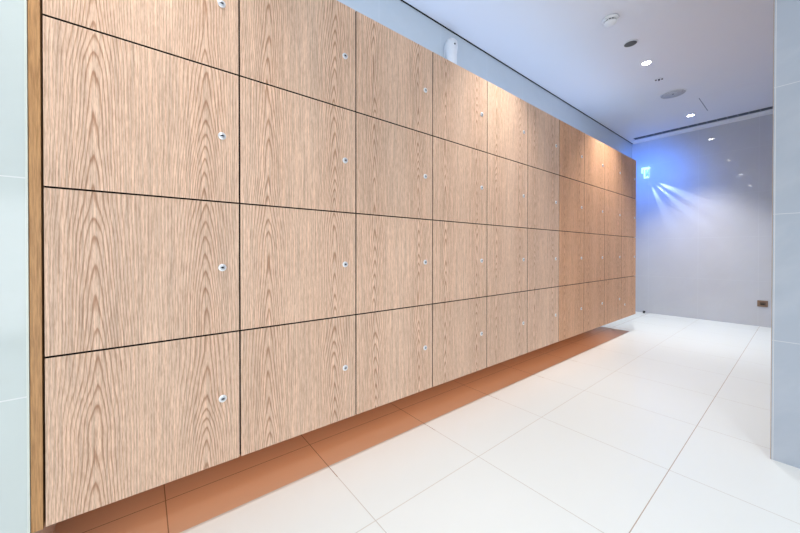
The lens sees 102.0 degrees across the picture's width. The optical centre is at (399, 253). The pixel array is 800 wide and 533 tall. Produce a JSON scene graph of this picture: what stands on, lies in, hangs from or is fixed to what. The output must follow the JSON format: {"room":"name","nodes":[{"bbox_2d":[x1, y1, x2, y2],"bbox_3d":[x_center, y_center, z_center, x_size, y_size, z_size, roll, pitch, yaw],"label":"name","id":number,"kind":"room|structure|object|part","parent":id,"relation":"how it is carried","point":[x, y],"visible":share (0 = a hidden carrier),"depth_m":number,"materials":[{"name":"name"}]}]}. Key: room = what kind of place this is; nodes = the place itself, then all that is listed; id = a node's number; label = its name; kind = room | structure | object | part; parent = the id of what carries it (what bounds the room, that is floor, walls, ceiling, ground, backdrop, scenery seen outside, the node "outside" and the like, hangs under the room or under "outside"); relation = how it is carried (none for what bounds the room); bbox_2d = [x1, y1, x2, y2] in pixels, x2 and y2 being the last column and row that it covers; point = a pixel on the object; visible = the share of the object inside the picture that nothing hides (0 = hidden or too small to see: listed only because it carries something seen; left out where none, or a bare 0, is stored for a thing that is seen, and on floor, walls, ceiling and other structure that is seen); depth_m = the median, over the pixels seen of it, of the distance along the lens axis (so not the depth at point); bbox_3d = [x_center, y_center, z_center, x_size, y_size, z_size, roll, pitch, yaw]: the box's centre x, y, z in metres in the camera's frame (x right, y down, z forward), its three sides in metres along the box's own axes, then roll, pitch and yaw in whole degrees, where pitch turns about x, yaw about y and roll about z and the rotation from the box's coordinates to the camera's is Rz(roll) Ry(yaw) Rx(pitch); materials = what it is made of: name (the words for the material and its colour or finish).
{"room":"changing room","nodes":[
{"label":"changing room","id":0,"kind":"room"},
{"bbox_2d":[0,0,55,532],"bbox_3d":[-2.464,-0.414,0.150,3.170,2.805,0.648,0,0,-39],"label":"wall","id":1,"kind":"structure","parent":0,"point":[13,330],"depth_m":0.87,"materials":[{"name":"stone"}]},
{"bbox_2d":[24,0,30,532],"bbox_3d":[-1.027,-0.418,0.892,0.004,2.803,0.023,0,0,-39],"label":"trim","id":2,"kind":"structure","parent":1,"relation":"attached to","point":[25,1],"depth_m":0.89,"materials":[{"name":"white metal"}]},
{"bbox_2d":[54,311,799,532],"bbox_3d":[1.503,1.048,0.539,10.151,0.120,4.998,0,0,-39],"label":"floor","id":3,"kind":"structure","parent":0,"point":[640,422],"depth_m":1.53,"materials":[{"name":"white tile"}]},
{"bbox_3d":[0.545,0.867,2.746,4.704,0.211,0.049,0,0,-39],"label":"trim","id":4,"kind":"structure","parent":3,"relation":"on","visible":0},
{"bbox_2d":[45,330,238,526],"bbox_3d":[-0.953,0.530,1.256,0.504,0.479,0.496,0,0,-39],"label":"locker","id":5,"kind":"object","parent":4,"relation":"on","point":[121,422],"visible":0.96,"depth_m":1.03,"materials":[{"name":"brown wood"}]},
{"bbox_2d":[28,0,45,532],"bbox_3d":[-1.135,-0.190,1.052,0.023,1.926,0.399,0,0,-39],"label":"end panel","id":6,"kind":"object","parent":5,"relation":"attached to","point":[35,7],"visible":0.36,"depth_m":0.90,"materials":[{"name":"brown wood"}]},
{"bbox_2d":[44,188,238,356],"bbox_3d":[-0.953,0.050,1.252,0.504,0.479,0.496,0,0,-39],"label":"locker","id":7,"kind":"object","parent":5,"relation":"on","point":[120,269],"visible":1,"depth_m":1.03,"materials":[{"name":"brown wood"}]},
{"bbox_2d":[43,16,238,203],"bbox_3d":[-0.952,-0.430,1.250,0.504,0.479,0.496,0,0,-39],"label":"locker","id":8,"kind":"object","parent":7,"relation":"on","point":[120,116],"visible":0.94,"depth_m":1.03,"materials":[{"name":"brown wood"}]},
{"bbox_2d":[43,0,237,75],"bbox_3d":[-0.952,-0.910,1.247,0.504,0.479,0.496,0,0,-39],"label":"locker","id":9,"kind":"object","parent":8,"relation":"on","point":[203,32],"visible":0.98,"depth_m":1.08,"materials":[{"name":"brown wood"}]},
{"bbox_2d":[239,314,354,455],"bbox_3d":[-0.557,0.528,1.570,0.504,0.479,0.496,0,0,-39],"label":"locker","id":10,"kind":"object","parent":4,"relation":"on","point":[296,378],"visible":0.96,"depth_m":1.35,"materials":[{"name":"brown wood"}]},
{"bbox_2d":[239,204,354,329],"bbox_3d":[-0.557,0.048,1.567,0.504,0.479,0.496,0,0,-39],"label":"locker","id":11,"kind":"object","parent":10,"relation":"on","point":[296,265],"visible":0.97,"depth_m":1.35,"materials":[{"name":"brown wood"}]},
{"bbox_2d":[238,77,354,213],"bbox_3d":[-0.557,-0.432,1.564,0.504,0.479,0.496,0,0,-39],"label":"locker","id":12,"kind":"object","parent":11,"relation":"on","point":[296,151],"visible":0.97,"depth_m":1.35,"materials":[{"name":"brown wood"}]},
{"bbox_2d":[238,0,354,111],"bbox_3d":[-0.557,-0.912,1.561,0.504,0.479,0.496,0,0,-39],"label":"locker","id":13,"kind":"object","parent":12,"relation":"on","point":[306,48],"visible":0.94,"depth_m":1.37,"materials":[{"name":"brown wood"}]},
{"bbox_2d":[354,304,431,414],"bbox_3d":[-0.162,0.526,1.885,0.504,0.479,0.496,0,0,-39],"label":"locker","id":14,"kind":"object","parent":4,"relation":"on","point":[393,347],"visible":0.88,"depth_m":1.67,"materials":[{"name":"brown wood"}]},
{"bbox_2d":[355,214,431,313],"bbox_3d":[-0.162,0.046,1.882,0.504,0.479,0.496,0,0,-39],"label":"locker","id":15,"kind":"object","parent":14,"relation":"on","point":[393,255],"visible":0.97,"depth_m":1.67,"materials":[{"name":"brown wood"}]},
{"bbox_2d":[354,113,431,219],"bbox_3d":[-0.162,-0.434,1.879,0.504,0.479,0.496,0,0,-39],"label":"locker","id":16,"kind":"object","parent":15,"relation":"on","point":[393,163],"visible":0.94,"depth_m":1.67,"materials":[{"name":"brown wood"}]},
{"bbox_2d":[355,11,431,135],"bbox_3d":[-0.162,-0.914,1.876,0.504,0.479,0.496,0,0,-39],"label":"locker","id":17,"kind":"object","parent":16,"relation":"on","point":[393,72],"visible":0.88,"depth_m":1.66,"materials":[{"name":"brown wood"}]},
{"bbox_2d":[432,296,486,386],"bbox_3d":[0.233,0.524,2.200,0.504,0.479,0.496,0,0,-39],"label":"locker","id":18,"kind":"object","parent":4,"relation":"on","point":[459,327],"visible":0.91,"depth_m":1.99,"materials":[{"name":"brown wood"}]},
{"bbox_2d":[432,221,486,302],"bbox_3d":[0.233,0.044,2.197,0.504,0.479,0.496,0,0,-39],"label":"locker","id":19,"kind":"object","parent":18,"relation":"on","point":[459,250],"visible":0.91,"depth_m":1.99,"materials":[{"name":"brown wood"}]},
{"bbox_2d":[432,137,486,224],"bbox_3d":[0.234,-0.436,2.194,0.504,0.479,0.496,0,0,-39],"label":"locker","id":20,"kind":"object","parent":19,"relation":"on","point":[459,172],"visible":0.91,"depth_m":1.98,"materials":[{"name":"brown wood"}]},
{"bbox_2d":[432,52,486,152],"bbox_3d":[0.234,-0.916,2.191,0.504,0.479,0.496,0,0,-39],"label":"locker","id":21,"kind":"object","parent":20,"relation":"on","point":[459,96],"visible":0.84,"depth_m":1.98,"materials":[{"name":"brown wood"}]},
{"bbox_2d":[484,291,526,366],"bbox_3d":[0.628,0.523,2.515,0.504,0.479,0.496,0,0,-39],"label":"locker","id":22,"kind":"object","parent":4,"relation":"on","point":[507,312],"visible":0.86,"depth_m":2.31,"materials":[{"name":"brown wood"}]},
{"bbox_2d":[487,225,526,295],"bbox_3d":[0.629,0.043,2.512,0.504,0.479,0.496,0,0,-39],"label":"locker","id":23,"kind":"object","parent":22,"relation":"on","point":[506,246],"visible":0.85,"depth_m":2.31,"materials":[{"name":"brown wood"}]},
{"bbox_2d":[485,153,527,227],"bbox_3d":[0.629,-0.437,2.509,0.504,0.479,0.496,0,0,-39],"label":"locker","id":24,"kind":"object","parent":23,"relation":"on","point":[507,180],"visible":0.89,"depth_m":2.30,"materials":[{"name":"brown wood"}]},
{"bbox_2d":[486,81,527,164],"bbox_3d":[0.629,-0.917,2.506,0.504,0.479,0.496,0,0,-39],"label":"locker","id":25,"kind":"object","parent":24,"relation":"on","point":[507,114],"visible":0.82,"depth_m":2.30,"materials":[{"name":"brown wood"}]},
{"bbox_2d":[527,286,558,352],"bbox_3d":[1.024,0.521,2.830,0.504,0.479,0.496,0,0,-39],"label":"locker","id":26,"kind":"object","parent":4,"relation":"on","point":[543,303],"visible":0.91,"depth_m":2.63,"materials":[{"name":"brown wood"}]},
{"bbox_2d":[527,229,558,289],"bbox_3d":[1.024,0.041,2.827,0.504,0.479,0.496,0,0,-39],"label":"locker","id":27,"kind":"object","parent":26,"relation":"on","point":[542,245],"visible":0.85,"depth_m":2.62,"materials":[{"name":"brown wood"}]},
{"bbox_2d":[527,166,558,230],"bbox_3d":[1.024,-0.439,2.824,0.504,0.479,0.496,0,0,-39],"label":"locker","id":28,"kind":"object","parent":27,"relation":"on","point":[543,186],"visible":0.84,"depth_m":2.62,"materials":[{"name":"brown wood"}]},
{"bbox_2d":[527,103,558,174],"bbox_3d":[1.024,-0.919,2.821,0.504,0.479,0.496,0,0,-39],"label":"locker","id":29,"kind":"object","parent":28,"relation":"on","point":[543,128],"visible":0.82,"depth_m":2.62,"materials":[{"name":"brown wood"}]},
{"bbox_2d":[557,283,583,340],"bbox_3d":[1.419,0.519,3.145,0.504,0.479,0.496,0,0,-39],"label":"locker","id":30,"kind":"object","parent":4,"relation":"on","point":[571,297],"visible":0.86,"depth_m":2.95,"materials":[{"name":"brown wood"}]},
{"bbox_2d":[559,231,583,285],"bbox_3d":[1.419,0.039,3.142,0.504,0.479,0.496,0,0,-39],"label":"locker","id":31,"kind":"object","parent":30,"relation":"on","point":[571,244],"visible":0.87,"depth_m":2.94,"materials":[{"name":"brown wood"}]},
{"bbox_2d":[559,176,583,232],"bbox_3d":[1.420,-0.441,3.139,0.504,0.479,0.496,0,0,-39],"label":"locker","id":32,"kind":"object","parent":31,"relation":"on","point":[571,192],"visible":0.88,"depth_m":2.94,"materials":[{"name":"brown wood"}]},
{"bbox_2d":[559,120,583,182],"bbox_3d":[1.420,-0.921,3.136,0.504,0.479,0.496,0,0,-39],"label":"locker","id":33,"kind":"object","parent":32,"relation":"on","point":[571,139],"visible":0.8,"depth_m":2.93,"materials":[{"name":"brown wood"}]},
{"bbox_2d":[584,280,603,331],"bbox_3d":[1.814,0.517,3.460,0.504,0.479,0.496,0,0,-39],"label":"locker","id":34,"kind":"object","parent":4,"relation":"on","point":[594,290],"visible":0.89,"depth_m":3.26,"materials":[{"name":"brown wood"}]},
{"bbox_2d":[584,233,603,282],"bbox_3d":[1.815,0.037,3.457,0.504,0.479,0.496,0,0,-39],"label":"locker","id":35,"kind":"object","parent":34,"relation":"on","point":[593,243],"visible":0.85,"depth_m":3.25,"materials":[{"name":"brown wood"}]},
{"bbox_2d":[584,183,604,234],"bbox_3d":[1.815,-0.443,3.454,0.504,0.479,0.496,0,0,-39],"label":"locker","id":36,"kind":"object","parent":35,"relation":"on","point":[594,197],"visible":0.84,"depth_m":3.26,"materials":[{"name":"brown wood"}]},
{"bbox_2d":[584,133,604,188],"bbox_3d":[1.815,-0.923,3.451,0.504,0.479,0.496,0,0,-39],"label":"locker","id":37,"kind":"object","parent":36,"relation":"on","point":[594,150],"visible":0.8,"depth_m":3.25,"materials":[{"name":"brown wood"}]},
{"bbox_2d":[604,278,620,324],"bbox_3d":[2.210,0.515,3.775,0.504,0.479,0.496,0,0,-39],"label":"locker","id":38,"kind":"object","parent":4,"relation":"on","point":[612,287],"visible":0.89,"depth_m":3.57,"materials":[{"name":"brown wood"}]},
{"bbox_2d":[604,235,620,279],"bbox_3d":[2.210,0.035,3.772,0.504,0.479,0.496,0,0,-39],"label":"locker","id":39,"kind":"object","parent":38,"relation":"on","point":[612,244],"visible":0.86,"depth_m":3.57,"materials":[{"name":"brown wood"}]},
{"bbox_2d":[604,190,621,235],"bbox_3d":[2.210,-0.445,3.769,0.504,0.479,0.496,0,0,-39],"label":"locker","id":40,"kind":"object","parent":39,"relation":"on","point":[613,201],"visible":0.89,"depth_m":3.58,"materials":[{"name":"brown wood"}]},
{"bbox_2d":[604,144,621,193],"bbox_3d":[2.210,-0.924,3.766,0.504,0.479,0.496,0,0,-39],"label":"locker","id":41,"kind":"object","parent":40,"relation":"on","point":[613,158],"visible":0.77,"depth_m":3.57,"materials":[{"name":"brown wood"}]},
{"bbox_2d":[621,276,635,318],"bbox_3d":[2.605,0.514,4.089,0.504,0.479,0.496,0,0,-39],"label":"locker","id":42,"kind":"object","parent":4,"relation":"on","point":[628,284],"visible":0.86,"depth_m":3.89,"materials":[{"name":"brown wood"}]},
{"bbox_2d":[621,236,635,276],"bbox_3d":[2.605,0.034,4.086,0.504,0.479,0.496,0,0,-39],"label":"locker","id":43,"kind":"object","parent":42,"relation":"on","point":[628,244],"visible":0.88,"depth_m":3.89,"materials":[{"name":"brown wood"}]},
{"bbox_2d":[621,195,635,236],"bbox_3d":[2.606,-0.446,4.083,0.504,0.479,0.496,0,0,-39],"label":"locker","id":44,"kind":"object","parent":43,"relation":"on","point":[628,228],"visible":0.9,"depth_m":3.88,"materials":[{"name":"brown wood"}]},
{"bbox_2d":[621,153,635,198],"bbox_3d":[2.606,-0.926,4.080,0.504,0.479,0.496,0,0,-39],"label":"locker","id":45,"kind":"object","parent":44,"relation":"on","point":[628,164],"visible":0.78,"depth_m":3.88,"materials":[{"name":"brown wood"}]},
{"bbox_2d":[337,0,631,157],"bbox_3d":[1.233,-0.433,3.414,6.681,2.805,0.150,0,0,-39],"label":"wall","id":46,"kind":"structure","parent":0,"point":[396,15],"depth_m":2.88,"materials":[{"name":"paint"}]},
{"bbox_2d":[444,38,457,63],"bbox_3d":[0.407,-1.565,2.582,0.102,0.288,0.109,0,0,-39],"label":"wall sensor","id":47,"kind":"object","parent":46,"relation":"attached to","point":[451,45],"visible":0.64,"depth_m":2.54,"materials":[{"name":"white plastic"}]},
{"bbox_2d":[401,0,632,143],"bbox_3d":[1.284,-1.831,3.343,6.678,0.006,0.008,0,0,-39],"label":"trim","id":48,"kind":"structure","parent":46,"relation":"attached to","point":[401,0],"depth_m":3.01,"materials":[{"name":"black metal"}]},
{"bbox_2d":[403,0,774,141],"bbox_3d":[1.504,-1.877,0.521,10.151,0.120,4.998,0,0,-39],"label":"ceiling","id":49,"kind":"structure","parent":0,"point":[704,48],"depth_m":2.89,"materials":[{"name":"paint"}]},
{"bbox_2d":[602,14,618,26],"bbox_3d":[1.635,-1.804,2.516,0.112,0.050,0.112,0,0,-39],"label":"smoke detector","id":50,"kind":"object","parent":49,"relation":"attached to","point":[610,20],"visible":1,"depth_m":2.49,"materials":[{"name":"white plastic"}]},
{"bbox_2d":[623,39,637,47],"bbox_3d":[2.004,-1.828,2.814,0.112,0.006,0.112,0,0,-39],"label":"ceiling speaker","id":51,"kind":"object","parent":49,"relation":"attached to","point":[630,43],"visible":1,"depth_m":2.81,"materials":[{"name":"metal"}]},
{"bbox_2d":[624,40,636,46],"bbox_3d":[2.004,-1.829,2.814,0.094,0.004,0.094,0,0,-39],"label":"grille","id":52,"kind":"object","parent":51,"relation":"attached to","point":[630,43],"depth_m":2.81,"materials":[{"name":"black metal"}]},
{"bbox_2d":[641,60,651,65],"bbox_3d":[2.365,-1.831,3.107,0.088,0.003,0.088,0,0,-39],"label":"recessed light","id":53,"kind":"object","parent":49,"relation":"in","point":[648,62],"visible":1,"depth_m":3.11,"materials":[{"name":"white metal"}]},
{"bbox_2d":[660,89,686,98],"bbox_3d":[3.130,-1.832,3.712,0.240,0.009,0.240,0,0,-39],"label":"ceiling speaker","id":54,"kind":"object","parent":49,"relation":"attached to","point":[674,93],"visible":1,"depth_m":3.70,"materials":[{"name":"white metal"}]},
{"bbox_2d":[633,106,772,139],"bbox_3d":[4.266,-1.838,4.566,0.116,0.006,1.626,0,0,-39],"label":"ceiling vent","id":55,"kind":"object","parent":49,"relation":"in","point":[770,107],"visible":0.88,"depth_m":4.53,"materials":[{"name":"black metal"}]},
{"bbox_2d":[699,80,769,110],"bbox_3d":[3.901,-1.835,3.779,0.540,0.003,0.532,0,0,-39],"label":"access hatch","id":56,"kind":"object","parent":49,"relation":"attached to","point":[759,89],"visible":1,"depth_m":3.75,"materials":[{"name":"paint"}]},
{"bbox_2d":[632,114,773,327],"bbox_3d":[4.443,-0.440,4.865,0.150,2.805,1.879,0,0,-39],"label":"wall","id":57,"kind":"structure","parent":0,"point":[703,237],"depth_m":4.71,"materials":[{"name":"white paint"}]},
{"bbox_2d":[641,167,649,178],"bbox_3d":[3.993,-1.316,5.261,0.054,0.172,0.110,0,0,-39],"label":"exit sign","id":58,"kind":"object","parent":57,"relation":"attached to","point":[646,169],"visible":1,"depth_m":5.26,"materials":[{"name":"white plastic"}]},
{"bbox_3d":[4.007,-1.308,5.263,0.008,0.156,0.068,0,0,-39],"label":"sign panel","id":59,"kind":"part","parent":58,"relation":"part of","materials":[{"name":"white plastic"}]},
{"bbox_2d":[631,110,772,143],"bbox_3d":[4.378,-1.835,4.697,0.150,0.012,1.707,0,0,-39],"label":"trim","id":60,"kind":"structure","parent":57,"relation":"attached to","point":[768,112],"depth_m":4.65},
{"bbox_2d":[757,300,767,306],"bbox_3d":[4.803,0.660,4.289,0.012,0.082,0.094,0,0,-39],"label":"wall socket","id":61,"kind":"object","parent":57,"relation":"attached to","point":[760,303],"visible":1,"depth_m":4.29,"materials":[{"name":"brown metal"}]},
{"bbox_2d":[771,0,799,468],"bbox_3d":[4.403,-0.420,1.639,4.234,2.805,3.119,0,0,-39],"label":"wall","id":62,"kind":"structure","parent":0,"point":[785,417],"depth_m":1.51,"materials":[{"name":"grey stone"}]},
{"bbox_2d":[770,0,774,458],"bbox_3d":[1.776,-0.419,1.542,0.006,2.799,0.002,0,0,-39],"label":"trim","id":63,"kind":"structure","parent":62,"relation":"attached to","point":[774,0],"depth_m":1.54,"materials":[{"name":"grey metal"}]}
]}

